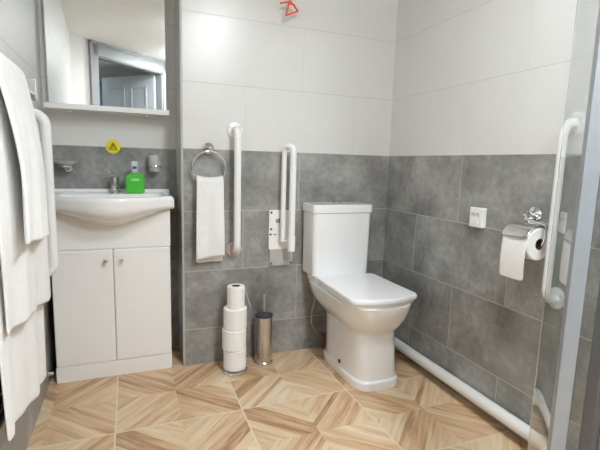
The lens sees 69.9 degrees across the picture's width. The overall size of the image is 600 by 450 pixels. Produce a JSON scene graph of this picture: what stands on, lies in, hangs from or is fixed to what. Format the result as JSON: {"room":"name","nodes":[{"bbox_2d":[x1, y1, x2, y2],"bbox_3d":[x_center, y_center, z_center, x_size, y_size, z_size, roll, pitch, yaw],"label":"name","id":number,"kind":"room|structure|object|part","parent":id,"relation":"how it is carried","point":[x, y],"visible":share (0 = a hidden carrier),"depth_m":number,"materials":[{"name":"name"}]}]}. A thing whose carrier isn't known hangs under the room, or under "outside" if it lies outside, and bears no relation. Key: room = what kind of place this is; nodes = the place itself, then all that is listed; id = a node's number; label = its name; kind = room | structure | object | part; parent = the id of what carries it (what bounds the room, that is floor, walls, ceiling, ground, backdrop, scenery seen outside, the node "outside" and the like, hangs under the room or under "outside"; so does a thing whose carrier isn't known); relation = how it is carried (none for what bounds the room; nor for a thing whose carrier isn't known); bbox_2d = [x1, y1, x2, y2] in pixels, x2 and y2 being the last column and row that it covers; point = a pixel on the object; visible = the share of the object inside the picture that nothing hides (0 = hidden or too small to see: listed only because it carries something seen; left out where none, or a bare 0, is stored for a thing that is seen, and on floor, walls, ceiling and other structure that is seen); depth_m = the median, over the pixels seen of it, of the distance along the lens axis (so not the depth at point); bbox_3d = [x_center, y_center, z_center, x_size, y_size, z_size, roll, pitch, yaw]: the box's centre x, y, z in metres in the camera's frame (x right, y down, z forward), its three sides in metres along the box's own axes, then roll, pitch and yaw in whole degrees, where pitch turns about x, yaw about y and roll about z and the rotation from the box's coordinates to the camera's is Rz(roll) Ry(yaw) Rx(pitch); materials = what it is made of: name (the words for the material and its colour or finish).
{"room":"accessible bathroom","nodes":[
{"label":"accessible bathroom","id":0,"kind":"room"},
{"bbox_2d":[0,0,55,449],"bbox_3d":[-0.817,-0.224,0.923,0.100,2.200,2.673,-2,9,-22],"label":"wall","id":1,"kind":"structure","parent":0,"point":[19,20],"depth_m":1.67,"materials":[{"name":"tile"}]},
{"bbox_2d":[0,377,4,429],"bbox_3d":[-0.750,0.137,1.012,0.070,0.797,0.574,-2,9,-22],"label":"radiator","id":2,"kind":"object","parent":1,"relation":"attached to","point":[2,416],"visible":0.02,"depth_m":1.02,"materials":[{"name":"black metal"}]},
{"bbox_2d":[26,79,37,100],"bbox_3d":[-0.768,-0.391,1.041,0.084,0.068,0.855,-2,9,-22],"label":"towel rail","id":3,"kind":"object","parent":1,"relation":"attached to","point":[32,83],"visible":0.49,"depth_m":1.42,"materials":[{"name":"silver metal"}]},
{"bbox_2d":[0,262,45,440],"bbox_3d":[-0.734,0.066,1.093,0.061,0.925,0.503,-2,9,-22],"label":"bath towel","id":4,"kind":"object","parent":3,"relation":"hanging from","point":[22,351],"visible":0.27,"depth_m":1.06,"materials":[{"name":"white fabric"}]},
{"bbox_2d":[0,88,50,334],"bbox_3d":[-0.727,-0.067,1.078,0.087,0.674,0.502,-2,9,-22],"label":"bath towel","id":5,"kind":"object","parent":3,"relation":"hanging from","point":[24,267],"visible":0.58,"depth_m":0.98,"materials":[{"name":"white fabric"}]},
{"bbox_2d":[0,52,48,244],"bbox_3d":[-0.707,-0.179,1.046,0.121,0.468,0.312,-2,9,-22],"label":"hand towel","id":6,"kind":"object","parent":5,"relation":"on","point":[13,82],"visible":1,"depth_m":1.04,"materials":[{"name":"white fabric"}]},
{"bbox_3d":[-0.741,-0.377,1.054,0.018,0.018,0.855,-2,9,-22],"label":"rail","id":7,"kind":"part","parent":3,"relation":"part of","materials":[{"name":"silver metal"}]},
{"bbox_2d":[34,108,58,275],"bbox_3d":[-0.960,-0.107,1.576,0.106,0.671,0.078,-2,9,-22],"label":"grab rail","id":8,"kind":"object","parent":1,"relation":"attached to","point":[43,120],"visible":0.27,"depth_m":1.57,"materials":[{"name":"metal"}]},
{"bbox_2d":[47,370,53,376],"bbox_3d":[-1.127,0.671,1.941,0.022,0.032,0.032,-2,9,-22],"label":"pipe stub","id":9,"kind":"object","parent":1,"relation":"attached to","point":[49,373],"visible":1,"depth_m":1.94,"materials":[{"name":"silver metal"}]},
{"bbox_2d":[38,0,178,346],"bbox_3d":[-0.956,-0.411,2.211,0.597,2.200,0.150,-2,9,-22],"label":"wall","id":10,"kind":"structure","parent":0,"point":[82,137],"depth_m":2.15,"materials":[{"name":"tile"}]},
{"bbox_2d":[53,160,77,171],"bbox_3d":[-1.103,-0.277,2.026,0.106,0.052,0.117,-2,9,-22],"label":"soap dish","id":11,"kind":"object","parent":10,"relation":"attached to","point":[67,166],"visible":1,"depth_m":2.00,"materials":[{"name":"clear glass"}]},
{"bbox_3d":[-1.101,-0.293,2.019,0.106,0.017,0.106,-2,9,-22],"label":"dish","id":12,"kind":"part","parent":11,"relation":"part of","materials":[{"name":"clear glass"}]},
{"bbox_2d":[42,0,166,109],"bbox_3d":[-0.919,-0.922,2.051,0.532,0.711,0.010,-2,9,-23],"label":"wall mirror","id":13,"kind":"object","parent":10,"relation":"attached to","point":[98,52],"visible":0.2,"depth_m":2.06,"materials":[{"name":"silver mirror"}]},
{"bbox_2d":[43,102,169,117],"bbox_3d":[-0.911,-0.546,2.058,0.538,0.032,0.124,-2,9,-22],"label":"wall shelf","id":14,"kind":"object","parent":10,"relation":"attached to","point":[70,108],"visible":1,"depth_m":2.01,"materials":[{"name":"white wood"}]},
{"bbox_2d":[106,140,119,152],"bbox_3d":[-0.932,-0.391,2.139,0.067,0.067,0.006,-2,9,-22],"label":"warning sticker","id":15,"kind":"object","parent":10,"relation":"attached to","point":[112,146],"visible":1,"depth_m":2.14,"materials":[{"name":"yellow plastic"}]},
{"bbox_3d":[-0.739,-0.298,2.183,0.072,0.040,0.090,-2,9,-22],"label":"holder","id":16,"kind":"object","parent":10,"relation":"attached to","visible":0},
{"bbox_2d":[148,155,160,171],"bbox_3d":[-0.735,-0.312,2.172,0.062,0.082,0.062,-2,9,-22],"label":"glass tumbler","id":17,"kind":"object","parent":16,"relation":"in","point":[154,160],"visible":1,"depth_m":2.15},
{"bbox_2d":[26,346,527,449],"bbox_3d":[-0.018,1.096,-0.039,3.120,0.100,5.400,-2,9,-22],"label":"floor","id":18,"kind":"structure","parent":0,"point":[296,401],"depth_m":1.79,"materials":[{"name":"wood"}]},
{"bbox_2d":[51,209,171,383],"bbox_3d":[-0.907,0.312,2.105,0.510,0.800,0.277,-2,9,-22],"label":"vanity unit","id":19,"kind":"object","parent":18,"relation":"on","point":[111,285],"visible":0.88,"depth_m":2.00,"materials":[{"name":"white wood"}]},
{"bbox_3d":[-0.989,0.382,1.972,0.252,0.540,0.018,-2,9,-22],"label":"door","id":20,"kind":"part","parent":19,"relation":"part of","materials":[{"name":"white wood"}]},
{"bbox_3d":[-0.862,0.021,1.970,0.510,0.179,0.016,-2,9,-22],"label":"panel","id":21,"kind":"part","parent":19,"relation":"part of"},
{"bbox_2d":[55,189,173,225],"bbox_3d":[-0.880,-0.073,1.993,0.555,0.167,0.398,-2,9,-22],"label":"basin","id":22,"kind":"object","parent":19,"relation":"in","point":[92,206],"visible":0.84,"depth_m":1.87,"materials":[{"name":"white ceramic"}]},
{"bbox_2d":[107,170,120,192],"bbox_3d":[-0.898,-0.210,2.065,0.050,0.112,0.140,-1,8,-15],"label":"mixer tap","id":23,"kind":"object","parent":22,"relation":"on","point":[114,180],"visible":1,"depth_m":2.09,"materials":[{"name":"silver metal"}]},
{"bbox_3d":[-0.888,-0.184,2.058,0.027,0.038,0.113,-2,9,-22],"label":"spout","id":24,"kind":"part","parent":23,"relation":"part of","materials":[{"name":"silver metal"}]},
{"bbox_2d":[125,161,144,192],"bbox_3d":[-0.811,-0.235,2.104,0.089,0.156,0.047,-2,9,-22],"label":"soap bottle","id":25,"kind":"object","parent":22,"relation":"on","point":[134,181],"visible":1,"depth_m":2.09,"materials":[{"name":"green plastic"}]},
{"bbox_3d":[-0.753,0.375,2.065,0.252,0.540,0.018,-2,9,-22],"label":"door","id":26,"kind":"part","parent":19,"relation":"part of","materials":[{"name":"white wood"}]},
{"bbox_2d":[222,366,246,375],"bbox_3d":[-0.321,0.529,2.115,0.124,0.400,0.124,-2,9,-22],"label":"stand","id":27,"kind":"object","parent":18,"relation":"on","point":[224,371],"visible":0.24,"depth_m":2.09,"materials":[{"name":"silver metal"}]},
{"bbox_2d":[223,348,245,371],"bbox_3d":[-0.324,0.659,2.135,0.112,0.103,0.112,-2,9,-22],"label":"paper roll","id":28,"kind":"object","parent":27,"relation":"on","point":[232,361],"visible":0.74,"depth_m":2.09,"materials":[{"name":"paper"}]},
{"bbox_2d":[222,328,245,351],"bbox_3d":[-0.325,0.556,2.119,0.117,0.103,0.117,-2,9,-22],"label":"paper roll","id":29,"kind":"object","parent":28,"relation":"on","point":[231,341],"visible":0.66,"depth_m":2.07,"materials":[{"name":"paper"}]},
{"bbox_2d":[223,305,246,331],"bbox_3d":[-0.318,0.452,2.106,0.113,0.106,0.113,-2,9,-22],"label":"paper roll","id":30,"kind":"object","parent":29,"relation":"on","point":[234,320],"visible":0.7,"depth_m":2.06,"materials":[{"name":"paper"}]},
{"bbox_2d":[227,283,250,308],"bbox_3d":[-0.299,0.350,2.098,0.114,0.114,0.085,-2,9,-22],"label":"paper roll","id":31,"kind":"object","parent":30,"relation":"on","point":[236,292],"visible":1,"depth_m":2.06,"materials":[{"name":"paper"}]},
{"bbox_2d":[254,294,272,364],"bbox_3d":[-0.188,0.534,2.225,0.096,0.366,0.096,-2,9,-22],"label":"toilet brush","id":32,"kind":"object","parent":18,"relation":"on","point":[263,319],"visible":1,"depth_m":2.20,"materials":[{"name":"metal"}]},
{"bbox_3d":[-0.186,0.464,2.215,0.092,0.010,0.092,-2,9,-22],"label":"lid","id":33,"kind":"part","parent":32,"relation":"part of","materials":[{"name":"black plastic"}]},
{"bbox_3d":[-0.184,0.407,2.207,0.019,0.109,0.019,-2,9,-22],"label":"handle","id":34,"kind":"part","parent":32,"relation":"part of","materials":[{"name":"metal"}]},
{"bbox_2d":[303,202,416,391],"bbox_3d":[0.276,0.324,2.121,0.362,0.837,0.610,-2,9,-22],"label":"toilet","id":35,"kind":"object","parent":18,"relation":"on","point":[364,310],"visible":1,"depth_m":2.09,"materials":[{"name":"white ceramic"}]},
{"bbox_2d":[310,296,324,347],"bbox_3d":[0.110,0.470,2.363,0.105,0.471,0.048,-5,10,-39],"label":"supply hose","id":36,"kind":"object","parent":35,"relation":"attached to","point":[314,300],"visible":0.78,"depth_m":2.37,"materials":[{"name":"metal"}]},
{"bbox_3d":[0.197,-0.093,2.263,0.342,0.044,0.174,-2,9,-22],"label":"cistern lid","id":37,"kind":"part","parent":35,"relation":"part of","materials":[{"name":"white ceramic"}]},
{"bbox_3d":[0.314,0.322,2.034,0.320,0.014,0.402,-2,9,-22],"label":"seat","id":38,"kind":"part","parent":35,"relation":"part of","materials":[{"name":"white plastic"}]},
{"bbox_3d":[0.313,0.300,2.034,0.336,0.026,0.430,-2,9,-22],"label":"seat lid","id":39,"kind":"part","parent":35,"relation":"part of","materials":[{"name":"white plastic"}]},
{"bbox_2d":[527,0,599,449],"bbox_3d":[0.688,-0.079,0.832,0.184,2.020,0.663,0,8,-12],"label":"screen","id":40,"kind":"object","parent":18,"relation":"on","point":[565,415],"visible":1,"depth_m":0.95,"materials":[{"name":"clear glass"}]},
{"bbox_3d":[0.733,-0.069,0.730,0.038,1.970,0.392,-3,9,-31],"label":"door glass","id":41,"kind":"part","parent":40,"relation":"part of","materials":[{"name":"clear glass"}]},
{"bbox_2d":[174,0,397,365],"bbox_3d":[-0.043,-0.418,2.438,1.268,2.200,0.400,-2,9,-22],"label":"wall","id":42,"kind":"structure","parent":0,"point":[317,79],"depth_m":2.20,"materials":[{"name":"tile"}]},
{"bbox_2d":[179,0,184,365],"bbox_3d":[-0.557,-0.374,2.025,0.010,2.200,0.010,-2,9,-22],"label":"trim","id":43,"kind":"structure","parent":42,"relation":"attached to","point":[180,1],"depth_m":2.04,"materials":[{"name":"silver metal"}]},
{"bbox_2d":[191,143,226,179],"bbox_3d":[-0.436,-0.291,2.054,0.168,0.204,0.053,-2,9,-22],"label":"towel ring","id":44,"kind":"object","parent":42,"relation":"attached to","point":[208,148],"visible":0.8,"depth_m":2.03,"materials":[{"name":"silver metal"}]},
{"bbox_2d":[196,175,224,262],"bbox_3d":[-0.436,-0.024,2.074,0.136,0.428,0.060,-2,9,-22],"label":"hand towel","id":45,"kind":"object","parent":44,"relation":"hanging from","point":[210,231],"visible":1,"depth_m":2.05,"materials":[{"name":"white fabric"}]},
{"bbox_2d":[226,122,242,256],"bbox_3d":[-0.313,-0.165,2.104,0.078,0.671,0.087,-2,9,-22],"label":"grab rail","id":46,"kind":"object","parent":42,"relation":"attached to","point":[234,129],"visible":1,"depth_m":2.08,"materials":[{"name":"metal"}]},
{"bbox_2d":[268,143,296,265],"bbox_3d":[-0.076,-0.095,2.193,0.138,0.636,0.117,-2,9,-22],"label":"support rail","id":47,"kind":"object","parent":42,"relation":"attached to","point":[281,237],"visible":1,"depth_m":2.20,"materials":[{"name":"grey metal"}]},
{"bbox_3d":[-0.099,0.024,2.260,0.138,0.208,0.010,-2,9,-22],"label":"wall plate","id":48,"kind":"part","parent":47,"relation":"part of","materials":[{"name":"white metal"}]},
{"bbox_3d":[-0.101,0.170,2.279,0.128,0.088,0.014,-2,9,-22],"label":"plate","id":49,"kind":"part","parent":47,"relation":"part of","materials":[{"name":"grey metal"}]},
{"bbox_3d":[-0.060,-0.145,2.176,0.089,0.531,0.033,8,10,38],"label":"arm","id":50,"kind":"part","parent":47,"relation":"part of"},
{"bbox_2d":[307,273,364,283],"bbox_3d":[0.201,0.275,2.302,0.306,0.040,0.187,-2,9,-22],"label":"toilet seat hinge","id":51,"kind":"object","parent":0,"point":[313,278],"depth_m":2.21,"materials":[{"name":"white plastic"}]},
{"bbox_2d":[382,0,576,443],"bbox_3d":[1.481,-0.054,0.166,0.120,2.200,5.000,-2,9,-22],"label":"wall","id":52,"kind":"structure","parent":0,"point":[480,87],"depth_m":1.85,"materials":[{"name":"tile"}]},
{"bbox_2d":[394,336,529,440],"bbox_3d":[0.715,0.721,1.907,0.051,0.054,1.446,-2,9,-22],"label":"pipe","id":53,"kind":"object","parent":52,"relation":"attached to","point":[518,426],"visible":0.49,"depth_m":1.84,"materials":[{"name":"white plastic"}]},
{"bbox_2d":[469,207,486,227],"bbox_3d":[0.751,-0.032,1.814,0.028,0.084,0.074,-2,9,-22],"label":"wall switch","id":54,"kind":"object","parent":52,"relation":"attached to","point":[478,215],"visible":1,"depth_m":1.80,"materials":[{"name":"white plastic"}]},
{"bbox_2d":[502,207,548,245],"bbox_3d":[0.812,0.003,1.512,0.138,0.125,0.139,-2,9,-22],"label":"paper holder","id":55,"kind":"object","parent":52,"relation":"attached to","point":[534,215],"visible":0.94,"depth_m":1.51,"materials":[{"name":"silver metal"}]},
{"bbox_2d":[499,227,547,280],"bbox_3d":[0.800,0.095,1.527,0.120,0.186,0.108,-2,9,-22],"label":"paper roll","id":56,"kind":"object","parent":55,"relation":"hanging from","point":[513,252],"visible":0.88,"depth_m":1.49,"materials":[{"name":"paper"}]},
{"bbox_2d":[502,221,548,238],"bbox_3d":[0.803,0.014,1.517,0.124,0.052,0.111,-2,9,-22],"label":"hood","id":57,"kind":"object","parent":55,"relation":"attached to","point":[514,229],"depth_m":1.50,"materials":[{"name":"silver metal"}]},
{"bbox_3d":[0.828,0.016,1.516,0.053,0.098,0.131,-2,9,-22],"label":"arm","id":58,"kind":"part","parent":55,"relation":"part of","materials":[{"name":"silver metal"}]},
{"bbox_2d":[542,124,563,296],"bbox_3d":[0.871,-0.036,1.430,0.087,0.671,0.078,-2,9,-22],"label":"grab rail","id":59,"kind":"object","parent":52,"relation":"attached to","point":[561,129],"visible":0.07,"depth_m":1.41,"materials":[{"name":"metal"}]},
{"bbox_3d":[0.044,-1.180,-0.363,3.120,0.100,5.400,-2,9,-22],"label":"ceiling","id":60,"kind":"structure","parent":0,"visible":0},
{"bbox_2d":[280,0,298,15],"bbox_3d":[-0.046,-1.236,2.042,0.073,0.470,0.078,4,8,17],"label":"pull cord","id":61,"kind":"object","parent":60,"relation":"hanging from","point":[290,2],"visible":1,"depth_m":2.06,"materials":[{"name":"red plastic"}]}
]}

